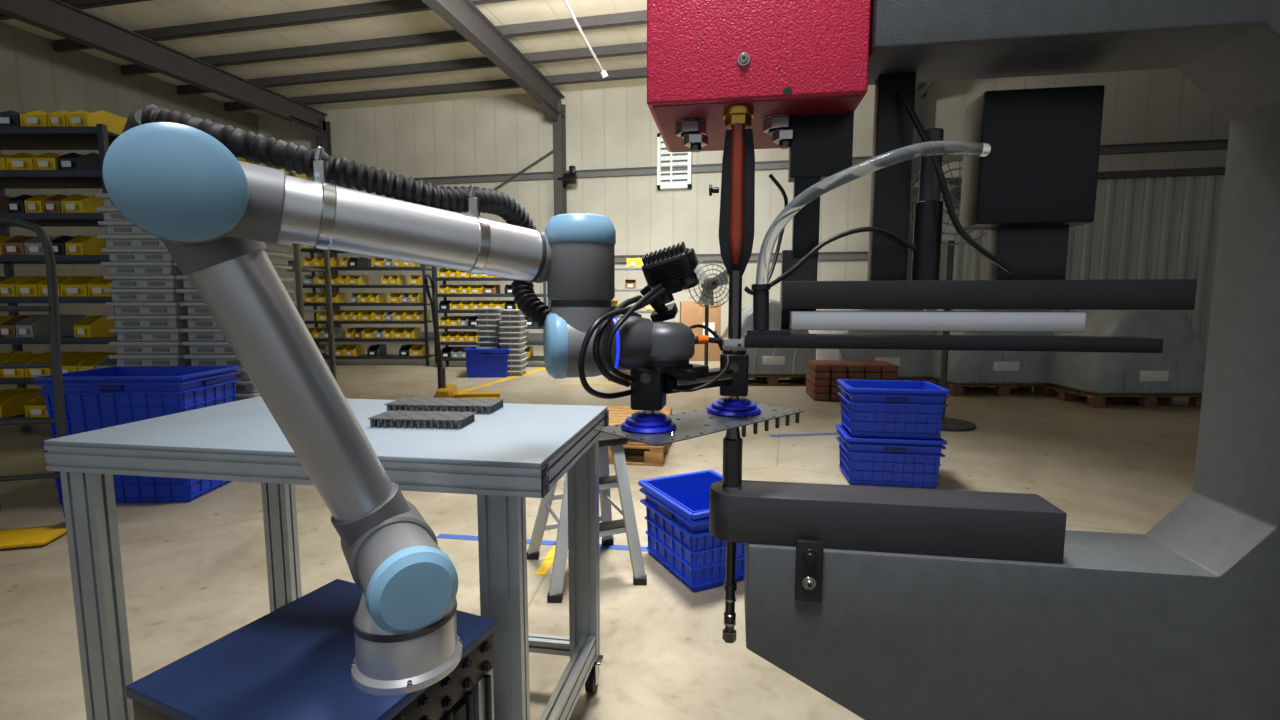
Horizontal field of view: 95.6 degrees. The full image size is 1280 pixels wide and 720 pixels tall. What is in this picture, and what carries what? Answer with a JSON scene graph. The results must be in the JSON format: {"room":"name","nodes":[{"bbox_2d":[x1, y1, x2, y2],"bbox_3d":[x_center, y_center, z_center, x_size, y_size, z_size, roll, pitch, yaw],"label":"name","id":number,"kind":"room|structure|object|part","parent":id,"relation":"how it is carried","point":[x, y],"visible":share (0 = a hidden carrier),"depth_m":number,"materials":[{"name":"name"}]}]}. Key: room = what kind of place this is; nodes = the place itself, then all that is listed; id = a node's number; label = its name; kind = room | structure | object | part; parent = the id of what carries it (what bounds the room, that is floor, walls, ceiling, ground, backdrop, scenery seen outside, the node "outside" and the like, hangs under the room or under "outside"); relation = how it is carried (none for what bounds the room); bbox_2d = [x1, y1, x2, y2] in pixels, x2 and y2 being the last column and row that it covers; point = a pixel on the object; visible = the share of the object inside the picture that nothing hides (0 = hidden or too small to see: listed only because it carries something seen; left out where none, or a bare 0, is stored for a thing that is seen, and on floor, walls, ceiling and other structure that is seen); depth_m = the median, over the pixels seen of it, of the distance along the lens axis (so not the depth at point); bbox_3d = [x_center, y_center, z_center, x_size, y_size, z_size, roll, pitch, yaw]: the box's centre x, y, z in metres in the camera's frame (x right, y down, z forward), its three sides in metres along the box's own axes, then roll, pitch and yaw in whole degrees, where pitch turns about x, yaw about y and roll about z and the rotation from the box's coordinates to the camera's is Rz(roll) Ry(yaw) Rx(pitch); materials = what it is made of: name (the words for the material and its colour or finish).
{"room":"workspace","nodes":[
{"label":"workspace","id":0,"kind":"room"},
{"bbox_2d":[0,21,257,353],"bbox_3d":[-13.699,-2.968,7.910,0.200,6.750,20.300,1,6,12],"label":"wall","id":1,"kind":"structure","parent":0,"point":[33,76],"depth_m":12.79,"materials":[{"name":"beige metal"}]},
{"bbox_2d":[0,0,646,110],"bbox_3d":[1.208,-6.205,7.483,28.980,0.202,12.250,1,6,12],"label":"ceiling","id":2,"kind":"structure","parent":0,"point":[389,7],"depth_m":12.56,"materials":[{"name":"beige metal"}]},
{"bbox_2d":[0,0,328,138],"bbox_3d":[-10.553,-5.994,9.901,0.240,0.712,14.100,1,6,12],"label":"rafter","id":3,"kind":"object","parent":2,"relation":"attached to","point":[57,17],"visible":0.92,"depth_m":12.03,"materials":[{"name":"grey metal"}]},
{"bbox_2d":[422,0,564,121],"bbox_3d":[-3.559,-5.839,8.422,0.240,0.712,14.100,1,6,12],"label":"rafter","id":4,"kind":"object","parent":2,"relation":"attached to","point":[463,16],"visible":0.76,"depth_m":11.63,"materials":[{"name":"grey metal"}]},
{"bbox_2d":[564,0,608,79],"bbox_3d":[-0.913,-4.957,8.560,0.129,1.226,1.302,5,8,37],"label":"conduit","id":5,"kind":"object","parent":2,"relation":"attached to","point":[603,73],"visible":1,"depth_m":8.75,"materials":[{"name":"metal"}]},
{"bbox_2d":[915,82,932,97],"bbox_3d":[4.999,-5.648,6.613,0.240,0.712,14.100,1,6,12],"label":"rafter","id":6,"kind":"object","parent":2,"relation":"attached to","point":[923,86],"visible":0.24,"depth_m":12.93,"materials":[{"name":"grey metal"}]},
{"bbox_3d":[4.999,-5.742,6.603,0.240,0.525,14.100,1,6,12],"label":"frame","id":7,"kind":"part","parent":6,"relation":"part of","materials":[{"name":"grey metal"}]},
{"bbox_2d":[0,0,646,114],"bbox_3d":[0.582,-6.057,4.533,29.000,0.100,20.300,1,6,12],"label":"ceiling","id":8,"kind":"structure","parent":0,"point":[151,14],"depth_m":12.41,"materials":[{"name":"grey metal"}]},
{"bbox_2d":[0,342,1200,719],"bbox_3d":[0.582,0.805,5.254,29.000,0.200,20.300,1,6,12],"label":"floor","id":9,"kind":"structure","parent":0,"point":[194,572],"depth_m":3.18,"materials":[{"name":"concrete"}]},
{"bbox_2d":[0,217,66,548],"bbox_3d":[-3.291,0.098,2.993,0.540,1.680,0.430,-2,6,-15],"label":"hand truck","id":10,"kind":"object","parent":9,"relation":"on","point":[41,535],"visible":0.72,"depth_m":3.07,"materials":[{"name":"black metal"}]},
{"bbox_3d":[-3.269,0.922,2.997,0.460,0.015,0.260,-2,6,-15],"label":"toe plate","id":11,"kind":"part","parent":10,"relation":"part of","materials":[{"name":"yellow metal"}]},
{"bbox_2d":[0,124,119,419],"bbox_3d":[-5.449,-0.699,5.457,1.637,2.750,0.650,0,6,0],"label":"shelving rack","id":12,"kind":"object","parent":9,"relation":"on","point":[97,137],"visible":0.29,"depth_m":5.18,"materials":[{"name":"grey metal"}]},
{"bbox_2d":[0,110,126,416],"bbox_3d":[-5.463,-0.861,5.389,1.464,2.750,0.528,0,6,0],"label":"bins","id":13,"kind":"object","parent":12,"relation":"on","point":[17,401],"visible":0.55,"depth_m":5.21,"materials":[{"name":"plastic"}]},
{"bbox_2d":[41,443,231,504],"bbox_3d":[-3.179,0.662,3.790,0.848,0.390,0.578,0,6,-3],"label":"storage tote","id":14,"kind":"object","parent":9,"relation":"on","point":[127,488],"visible":0.16,"depth_m":3.56,"materials":[{"name":"blue plastic"}]},
{"bbox_2d":[34,366,240,438],"bbox_3d":[-3.179,0.265,3.748,0.848,0.390,0.578,0,6,-3],"label":"storage tote","id":15,"kind":"object","parent":14,"relation":"on","point":[94,399],"visible":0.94,"depth_m":3.50,"materials":[{"name":"blue plastic"}]},
{"bbox_2d":[285,172,336,381],"bbox_3d":[-4.418,-0.750,6.658,1.422,2.600,0.650,0,6,0],"label":"shelving rack","id":16,"kind":"object","parent":9,"relation":"on","point":[297,268],"visible":0.21,"depth_m":6.89,"materials":[{"name":"grey metal"}]},
{"bbox_2d":[236,158,305,178],"bbox_3d":[-4.464,-0.961,6.586,1.184,2.698,0.528,0,6,0],"label":"bins","id":17,"kind":"object","parent":16,"relation":"on","point":[303,176],"visible":0.02,"depth_m":6.24,"materials":[{"name":"plastic"}]},
{"bbox_2d":[126,579,496,719],"bbox_3d":[-0.563,0.832,1.080,0.508,0.620,0.476,1,6,12],"label":"base cabinet","id":18,"kind":"object","parent":9,"relation":"on","point":[292,662],"depth_m":1.00,"materials":[{"name":"blue metal"}]},
{"bbox_2d":[103,104,694,695],"bbox_3d":[-0.347,0.070,1.041,0.890,0.904,0.345,-3,7,-30],"label":"robot arm","id":19,"kind":"object","parent":18,"relation":"on","point":[179,178],"visible":1,"depth_m":0.93},
{"bbox_3d":[-0.579,0.054,0.993,0.340,0.587,0.124,-5,8,-39],"label":"arm","id":20,"kind":"part","parent":19,"relation":"part of","materials":[{"name":"metal"}]},
{"bbox_2d":[640,241,698,321],"bbox_3d":[0.063,-0.159,1.203,0.122,0.170,0.109,1,6,12],"label":"camera","id":21,"kind":"object","parent":19,"relation":"attached to","point":[673,267],"visible":0.97,"depth_m":1.17,"materials":[{"name":"black plastic"}]},
{"bbox_2d":[621,324,760,433],"bbox_3d":[0.126,0.026,1.232,0.377,0.206,0.140,-5,8,-41],"label":"vacuum gripper","id":22,"kind":"object","parent":19,"relation":"attached to","point":[651,386],"visible":0.94,"depth_m":1.17,"materials":[{"name":"metal"}]},
{"bbox_2d":[621,411,676,433],"bbox_3d":[0.018,0.121,1.165,0.112,0.031,0.112,1,6,12],"label":"cup","id":23,"kind":"object","parent":22,"relation":"on","point":[641,422],"depth_m":1.13,"materials":[{"name":"blue rubber"}]},
{"bbox_3d":[0.072,0.022,1.171,0.183,0.053,0.104,-5,8,-40],"label":"mount plate","id":24,"kind":"part","parent":22,"relation":"part of","materials":[{"name":"black plastic"}]},
{"bbox_2d":[594,402,804,446],"bbox_3d":[0.146,0.139,1.255,0.480,0.034,0.180,-5,8,-42],"label":"metal panel","id":25,"kind":"object","parent":22,"relation":"attached to","point":[690,424],"visible":0.73,"depth_m":1.21,"materials":[{"name":"metal"}]},
{"bbox_2d":[707,397,760,416],"bbox_3d":[0.215,0.103,1.331,0.124,0.031,0.124,1,6,12],"label":"cup","id":26,"kind":"object","parent":22,"relation":"on","point":[724,406],"depth_m":1.29,"materials":[{"name":"blue rubber"}]},
{"bbox_2d":[44,396,608,719],"bbox_3d":[-0.737,0.622,1.618,1.206,0.923,0.658,1,6,9],"label":"workbench","id":27,"kind":"object","parent":9,"relation":"on","point":[515,452],"visible":0.77,"depth_m":1.38,"materials":[{"name":"grey metal"}]},
{"bbox_3d":[-0.741,0.205,1.565,1.200,0.060,0.630,1,6,9],"label":"frame","id":28,"kind":"part","parent":27,"relation":"part of","materials":[{"name":"metal"}]},
{"bbox_2d":[368,410,475,428],"bbox_3d":[-0.566,0.156,1.517,0.245,0.024,0.105,1,6,5],"label":"sheet","id":29,"kind":"object","parent":27,"relation":"on","point":[463,419],"visible":1,"depth_m":1.48,"materials":[{"name":"metal"}]},
{"bbox_2d":[384,397,504,413],"bbox_3d":[-0.574,0.135,1.719,0.315,0.024,0.122,1,6,5],"label":"sheet","id":30,"kind":"object","parent":27,"relation":"on","point":[492,404],"visible":0.91,"depth_m":1.68,"materials":[{"name":"metal"}]},
{"bbox_2d":[316,118,340,326],"bbox_3d":[-9.110,-3.719,16.966,0.240,6.350,0.320,1,6,12],"label":"steel column","id":31,"kind":"structure","parent":9,"relation":"on","point":[325,143],"depth_m":16.80,"materials":[{"name":"grey metal"}]},
{"bbox_2d":[300,248,436,365],"bbox_3d":[-5.187,-1.016,11.105,2.387,2.200,0.550,0,6,0],"label":"shelving rack","id":32,"kind":"object","parent":9,"relation":"on","point":[311,251],"visible":0.47,"depth_m":10.87,"materials":[{"name":"grey metal"}]},
{"bbox_2d":[300,244,429,355],"bbox_3d":[-5.196,-1.179,11.045,2.224,2.200,0.443,0,6,0],"label":"bins","id":33,"kind":"object","parent":32,"relation":"on","point":[338,315],"visible":0.72,"depth_m":10.94,"materials":[{"name":"plastic"}]},
{"bbox_2d":[424,274,500,398],"bbox_3d":[-2.080,-0.234,6.829,0.778,1.538,0.560,-1,6,-8],"label":"jack","id":34,"kind":"object","parent":9,"relation":"on","point":[444,391],"visible":0.74,"depth_m":6.79,"materials":[{"name":"metal"}]},
{"bbox_3d":[-2.389,-0.402,6.768,0.156,1.190,0.371,-1,6,-9],"label":"handle","id":35,"kind":"part","parent":34,"relation":"part of","materials":[{"name":"black plastic"}]},
{"bbox_2d":[464,347,508,377],"bbox_3d":[-2.467,0.032,9.457,0.688,0.460,0.478,0,6,-4],"label":"storage tote","id":36,"kind":"object","parent":9,"relation":"on","point":[480,363],"visible":0.89,"depth_m":9.25,"materials":[{"name":"blue plastic"}]},
{"bbox_2d":[475,308,504,348],"bbox_3d":[-2.509,-0.324,9.770,0.382,1.101,0.500,0,6,0],"label":"trays","id":37,"kind":"object","parent":36,"relation":"on","point":[488,319],"visible":0.49,"depth_m":9.52,"materials":[{"name":"grey plastic"}]},
{"bbox_2d":[433,266,550,366],"bbox_3d":[-2.718,-0.861,10.819,2.031,1.950,0.550,0,6,0],"label":"shelving rack","id":38,"kind":"object","parent":9,"relation":"on","point":[435,278],"visible":0.23,"depth_m":10.54,"materials":[{"name":"grey metal"}]},
{"bbox_2d":[438,268,537,357],"bbox_3d":[-2.788,-1.014,10.761,1.744,1.931,0.443,0,6,0],"label":"bins","id":39,"kind":"object","parent":38,"relation":"on","point":[448,336],"visible":0.46,"depth_m":10.63,"materials":[{"name":"plastic"}]},
{"bbox_2d":[458,367,545,391],"bbox_3d":[-2.095,0.299,9.101,0.130,0.002,4.046,2,6,14],"label":"tape","id":40,"kind":"object","parent":9,"relation":"on","point":[543,368],"visible":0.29,"depth_m":8.82,"materials":[{"name":"yellow plastic"}]},
{"bbox_2d":[498,309,527,375],"bbox_3d":[-2.093,-0.296,9.622,0.378,1.077,0.502,0,6,0],"label":"trays","id":41,"kind":"object","parent":9,"relation":"on","point":[512,321],"visible":0.81,"depth_m":9.40,"materials":[{"name":"grey plastic"}]},
{"bbox_2d":[436,534,647,550],"bbox_3d":[-0.387,0.943,2.975,1.384,0.002,0.058,1,6,8],"label":"tape","id":42,"kind":"object","parent":9,"relation":"on","point":[447,536],"visible":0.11,"depth_m":3.00,"materials":[{"name":"blue plastic"}]},
{"bbox_2d":[535,542,555,574],"bbox_3d":[-0.413,0.943,2.970,0.050,0.002,0.667,1,6,7],"label":"tape","id":43,"kind":"object","parent":9,"relation":"on","point":[546,564],"visible":0.43,"depth_m":2.75,"materials":[{"name":"yellow plastic"}]},
{"bbox_2d":[553,100,566,215],"bbox_3d":[-2.116,-3.563,15.487,0.240,6.350,0.320,1,6,12],"label":"steel column","id":44,"kind":"structure","parent":9,"relation":"on","point":[559,128],"depth_m":15.22,"materials":[{"name":"grey metal"}]},
{"bbox_2d":[493,150,552,189],"bbox_3d":[-3.933,-4.706,15.868,3.707,2.049,0.039,1,6,12],"label":"cable","id":45,"kind":"object","parent":44,"relation":"attached to","point":[552,150],"visible":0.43,"depth_m":15.64,"materials":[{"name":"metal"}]},
{"bbox_2d":[557,166,576,183],"bbox_3d":[-1.908,-4.794,15.062,0.530,0.436,0.251,1,6,12],"label":"light","id":46,"kind":"object","parent":44,"relation":"attached to","point":[571,177],"visible":1,"depth_m":14.98,"materials":[{"name":"black plastic"}]},
{"bbox_2d":[527,433,646,602],"bbox_3d":[-0.260,0.650,2.663,0.459,0.650,0.504,-2,6,-22],"label":"step ladder","id":47,"kind":"object","parent":9,"relation":"on","point":[608,528],"visible":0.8,"depth_m":2.56,"materials":[{"name":"grey metal"}]},
{"bbox_2d":[608,370,629,380],"bbox_3d":[-0.216,0.078,9.057,0.500,0.452,0.452,1,6,7],"label":"carton","id":48,"kind":"object","parent":9,"relation":"on","point":[625,372],"visible":0.09,"depth_m":8.84,"materials":[{"name":"brown cardboard"}]},
{"bbox_2d":[615,267,653,312],"bbox_3d":[-0.197,-0.930,11.717,1.233,1.900,0.550,0,6,0],"label":"shelving rack","id":49,"kind":"object","parent":9,"relation":"on","point":[616,268],"visible":0.03,"depth_m":11.40,"materials":[{"name":"white metal"}]},
{"bbox_2d":[612,258,653,309],"bbox_3d":[-0.209,-1.093,11.657,1.064,1.900,0.443,0,6,0],"label":"bins","id":50,"kind":"object","parent":49,"relation":"on","point":[629,284],"visible":0.13,"depth_m":11.44,"materials":[{"name":"plastic"}]},
{"bbox_2d":[608,439,671,466],"bbox_3d":[-0.212,0.677,4.804,0.900,0.150,0.800,1,6,9],"label":"wooden pallet","id":51,"kind":"object","parent":9,"relation":"on","point":[653,455],"visible":0.16,"depth_m":4.37,"materials":[{"name":"brown wood"}]},
{"bbox_2d":[585,405,671,445],"bbox_3d":[-0.212,0.525,4.788,0.900,0.150,0.800,1,6,7],"label":"wooden pallet","id":52,"kind":"object","parent":51,"relation":"on","point":[617,414],"visible":0.2,"depth_m":4.83,"materials":[{"name":"brown wood"}]},
{"bbox_2d":[560,382,758,383],"bbox_3d":[0.307,0.350,8.611,2.984,0.002,0.141,0,6,-2],"label":"tape","id":53,"kind":"object","parent":9,"relation":"on","point":[748,382],"visible":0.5,"depth_m":8.61,"materials":[{"name":"plastic"}]},
{"bbox_2d":[638,470,744,592],"bbox_3d":[0.291,0.787,2.728,0.428,0.365,0.513,-3,7,-26],"label":"storage tote","id":54,"kind":"object","parent":9,"relation":"on","point":[680,539],"visible":0.62,"depth_m":2.59,"materials":[{"name":"blue plastic"}]},
{"bbox_2d":[680,301,720,360],"bbox_3d":[1.235,-0.609,12.001,0.800,1.202,0.602,0,6,1],"label":"carton","id":55,"kind":"object","parent":9,"relation":"on","point":[691,313],"visible":0.51,"depth_m":11.69,"materials":[{"name":"brown cardboard"}]},
{"bbox_2d":[685,259,728,365],"bbox_3d":[1.078,-0.623,9.050,0.769,1.848,0.649,1,6,12],"label":"fan","id":56,"kind":"object","parent":9,"relation":"on","point":[708,285],"visible":0.8,"depth_m":8.84,"materials":[{"name":"grey metal"}]},
{"bbox_3d":[1.066,-1.167,8.902,0.180,0.180,0.350,-1,6,-10],"label":"motor","id":57,"kind":"part","parent":56,"relation":"part of","materials":[{"name":"grey metal"}]},
{"bbox_2d":[748,375,806,385],"bbox_3d":[1.922,0.249,8.875,1.275,0.150,1.020,0,6,0],"label":"wooden pallet","id":58,"kind":"object","parent":9,"relation":"on","point":[772,380],"visible":0.25,"depth_m":8.39,"materials":[{"name":"brown wood"}]},
{"bbox_2d":[721,299,815,374],"bbox_3d":[1.922,-0.370,8.800,1.250,1.093,1.020,0,6,0],"label":"machine","id":59,"kind":"object","parent":58,"relation":"on","point":[762,361],"visible":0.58,"depth_m":8.34,"materials":[{"name":"grey plastic"}]},
{"bbox_2d":[769,433,838,436],"bbox_3d":[1.825,0.688,5.403,1.275,0.002,0.070,-1,6,-7],"label":"tape","id":60,"kind":"object","parent":9,"relation":"on","point":[813,434],"visible":0.64,"depth_m":5.37,"materials":[{"name":"blue plastic"}]},
{"bbox_2d":[806,360,898,400],"bbox_3d":[2.665,0.251,7.367,0.980,0.440,0.600,1,6,6],"label":"stack","id":61,"kind":"object","parent":9,"relation":"on","point":[822,376],"visible":0.71,"depth_m":7.11,"materials":[{"name":"brown brick"}]},
{"bbox_2d":[835,424,946,488],"bbox_3d":[1.720,0.666,4.042,0.628,0.330,0.448,1,6,9],"label":"storage tote","id":62,"kind":"object","parent":9,"relation":"on","point":[867,461],"visible":0.86,"depth_m":3.86,"materials":[{"name":"blue plastic"}]},
{"bbox_2d":[837,379,949,438],"bbox_3d":[1.720,0.333,4.007,0.628,0.330,0.448,1,6,9],"label":"storage tote","id":63,"kind":"object","parent":62,"relation":"on","point":[869,408],"visible":1,"depth_m":3.83,"materials":[{"name":"blue plastic"}]},
{"bbox_2d":[906,82,926,279],"bbox_3d":[6.442,-3.373,13.678,0.240,6.350,0.320,1,6,12],"label":"steel column","id":64,"kind":"structure","parent":9,"relation":"on","point":[920,103],"depth_m":13.42,"materials":[{"name":"grey metal"}]},
{"bbox_2d":[898,378,934,381],"bbox_3d":[3.430,0.280,8.576,1.377,0.150,1.020,0,6,0],"label":"wooden pallet","id":65,"kind":"object","parent":9,"relation":"on","point":[907,379],"visible":0.04,"depth_m":8.07,"materials":[{"name":"brown wood"}]},
{"bbox_2d":[818,309,935,377],"bbox_3d":[3.426,-0.364,8.498,1.358,1.143,1.020,0,6,0],"label":"machine","id":66,"kind":"object","parent":65,"relation":"on","point":[911,363],"visible":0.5,"depth_m":8.04,"materials":[{"name":"grey plastic"}]},
{"bbox_2d":[909,155,986,431],"bbox_3d":[2.985,-0.646,5.633,0.877,2.607,0.656,1,6,12],"label":"fan","id":67,"kind":"object","parent":9,"relation":"on","point":[949,233],"visible":0.3,"depth_m":5.53,"materials":[{"name":"grey metal"}]},
{"bbox_3d":[2.963,-1.507,5.449,0.180,0.180,0.350,2,6,20],"label":"motor","id":68,"kind":"part","parent":67,"relation":"part of","materials":[{"name":"grey metal"}]},
{"bbox_2d":[647,0,1279,719],"bbox_3d":[0.903,-0.018,1.124,1.812,2.300,0.551,1,6,12],"label":"press","id":69,"kind":"object","parent":9,"relation":"on","point":[888,603],"visible":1,"depth_m":1.12,"materials":[{"name":"metal"}]},
{"bbox_3d":[0.196,0.375,1.246,0.044,0.479,0.044,1,6,12],"label":"anvil rod","id":70,"kind":"part","parent":69,"relation":"part of","materials":[{"name":"metal"}]},
{"bbox_2d":[916,379,1055,395],"bbox_3d":[4.696,0.343,7.979,1.326,0.150,1.020,0,6,0],"label":"wooden pallet","id":71,"kind":"object","parent":9,"relation":"on","point":[955,389],"visible":0.5,"depth_m":7.51,"materials":[{"name":"brown wood"}]},
{"bbox_2d":[931,309,1054,383],"bbox_3d":[4.695,-0.326,7.899,1.301,1.192,1.020,0,6,0],"label":"storage container","id":72,"kind":"object","parent":71,"relation":"on","point":[964,367],"visible":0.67,"depth_m":7.45,"materials":[{"name":"grey plastic"}]},
{"bbox_2d":[924,167,1225,352],"bbox_3d":[9.821,-1.536,10.024,9.050,3.460,0.200,1,6,12],"label":"wall","id":73,"kind":"structure","parent":9,"relation":"on","point":[1157,223],"depth_m":10.12,"materials":[{"name":"grey metal"}]},
{"bbox_2d":[1034,384,1201,407],"bbox_3d":[5.886,0.426,7.184,1.326,0.150,1.020,0,6,0],"label":"wooden pallet","id":74,"kind":"object","parent":9,"relation":"on","point":[1065,394],"visible":0.55,"depth_m":6.72,"materials":[{"name":"brown wood"}]},
{"bbox_2d":[1047,310,1206,393],"bbox_3d":[5.886,-0.193,7.109,1.300,1.093,1.020,0,6,0],"label":"machine","id":75,"kind":"object","parent":74,"relation":"on","point":[1180,366],"visible":0.68,"depth_m":6.65,"materials":[{"name":"grey metal"}]},
{"bbox_3d":[-3.424,0.683,4.747,1.367,0.150,0.944,1,6,12],"label":"wooden pallet","id":76,"kind":"object","parent":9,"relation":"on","visible":0},
{"bbox_2d":[95,193,191,365],"bbox_3d":[-3.691,-0.313,4.592,0.542,1.859,0.601,0,6,0],"label":"trays","id":77,"kind":"object","parent":76,"relation":"on","point":[143,272],"visible":0.44,"depth_m":4.30,"materials":[{"name":"grey plastic"}]},
{"bbox_2d":[174,241,296,400],"bbox_3d":[-3.147,-0.265,4.598,0.541,1.761,0.600,0,6,0],"label":"trays","id":78,"kind":"object","parent":76,"relation":"on","point":[208,346],"visible":0.21,"depth_m":4.34,"materials":[{"name":"grey plastic"}]},
{"bbox_2d":[257,68,1229,334],"bbox_3d":[2.713,-3.699,14.862,29.000,6.750,0.200,1,6,12],"label":"wall","id":79,"kind":"structure","parent":0,"point":[609,127],"depth_m":15.26,"materials":[{"name":"metal"}]},
{"bbox_2d":[343,331,721,341],"bbox_3d":[2.686,-0.478,15.073,28.980,0.300,0.050,1,6,12],"label":"trim","id":80,"kind":"structure","parent":79,"relation":"attached to","point":[532,336],"depth_m":16.26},
{"bbox_2d":[657,133,691,189],"bbox_3d":[0.887,-5.105,14.899,0.880,1.381,0.200,1,6,12],"label":"air vent","id":81,"kind":"object","parent":79,"relation":"in","point":[665,181],"visible":0.73,"depth_m":14.90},
{"bbox_2d":[288,139,1228,265],"bbox_3d":[2.677,-3.744,14.690,28.980,2.435,0.120,1,6,12],"label":"wall beams","id":82,"kind":"structure","parent":79,"relation":"attached to","point":[1218,144],"depth_m":14.73,"materials":[{"name":"grey metal"}]}
]}

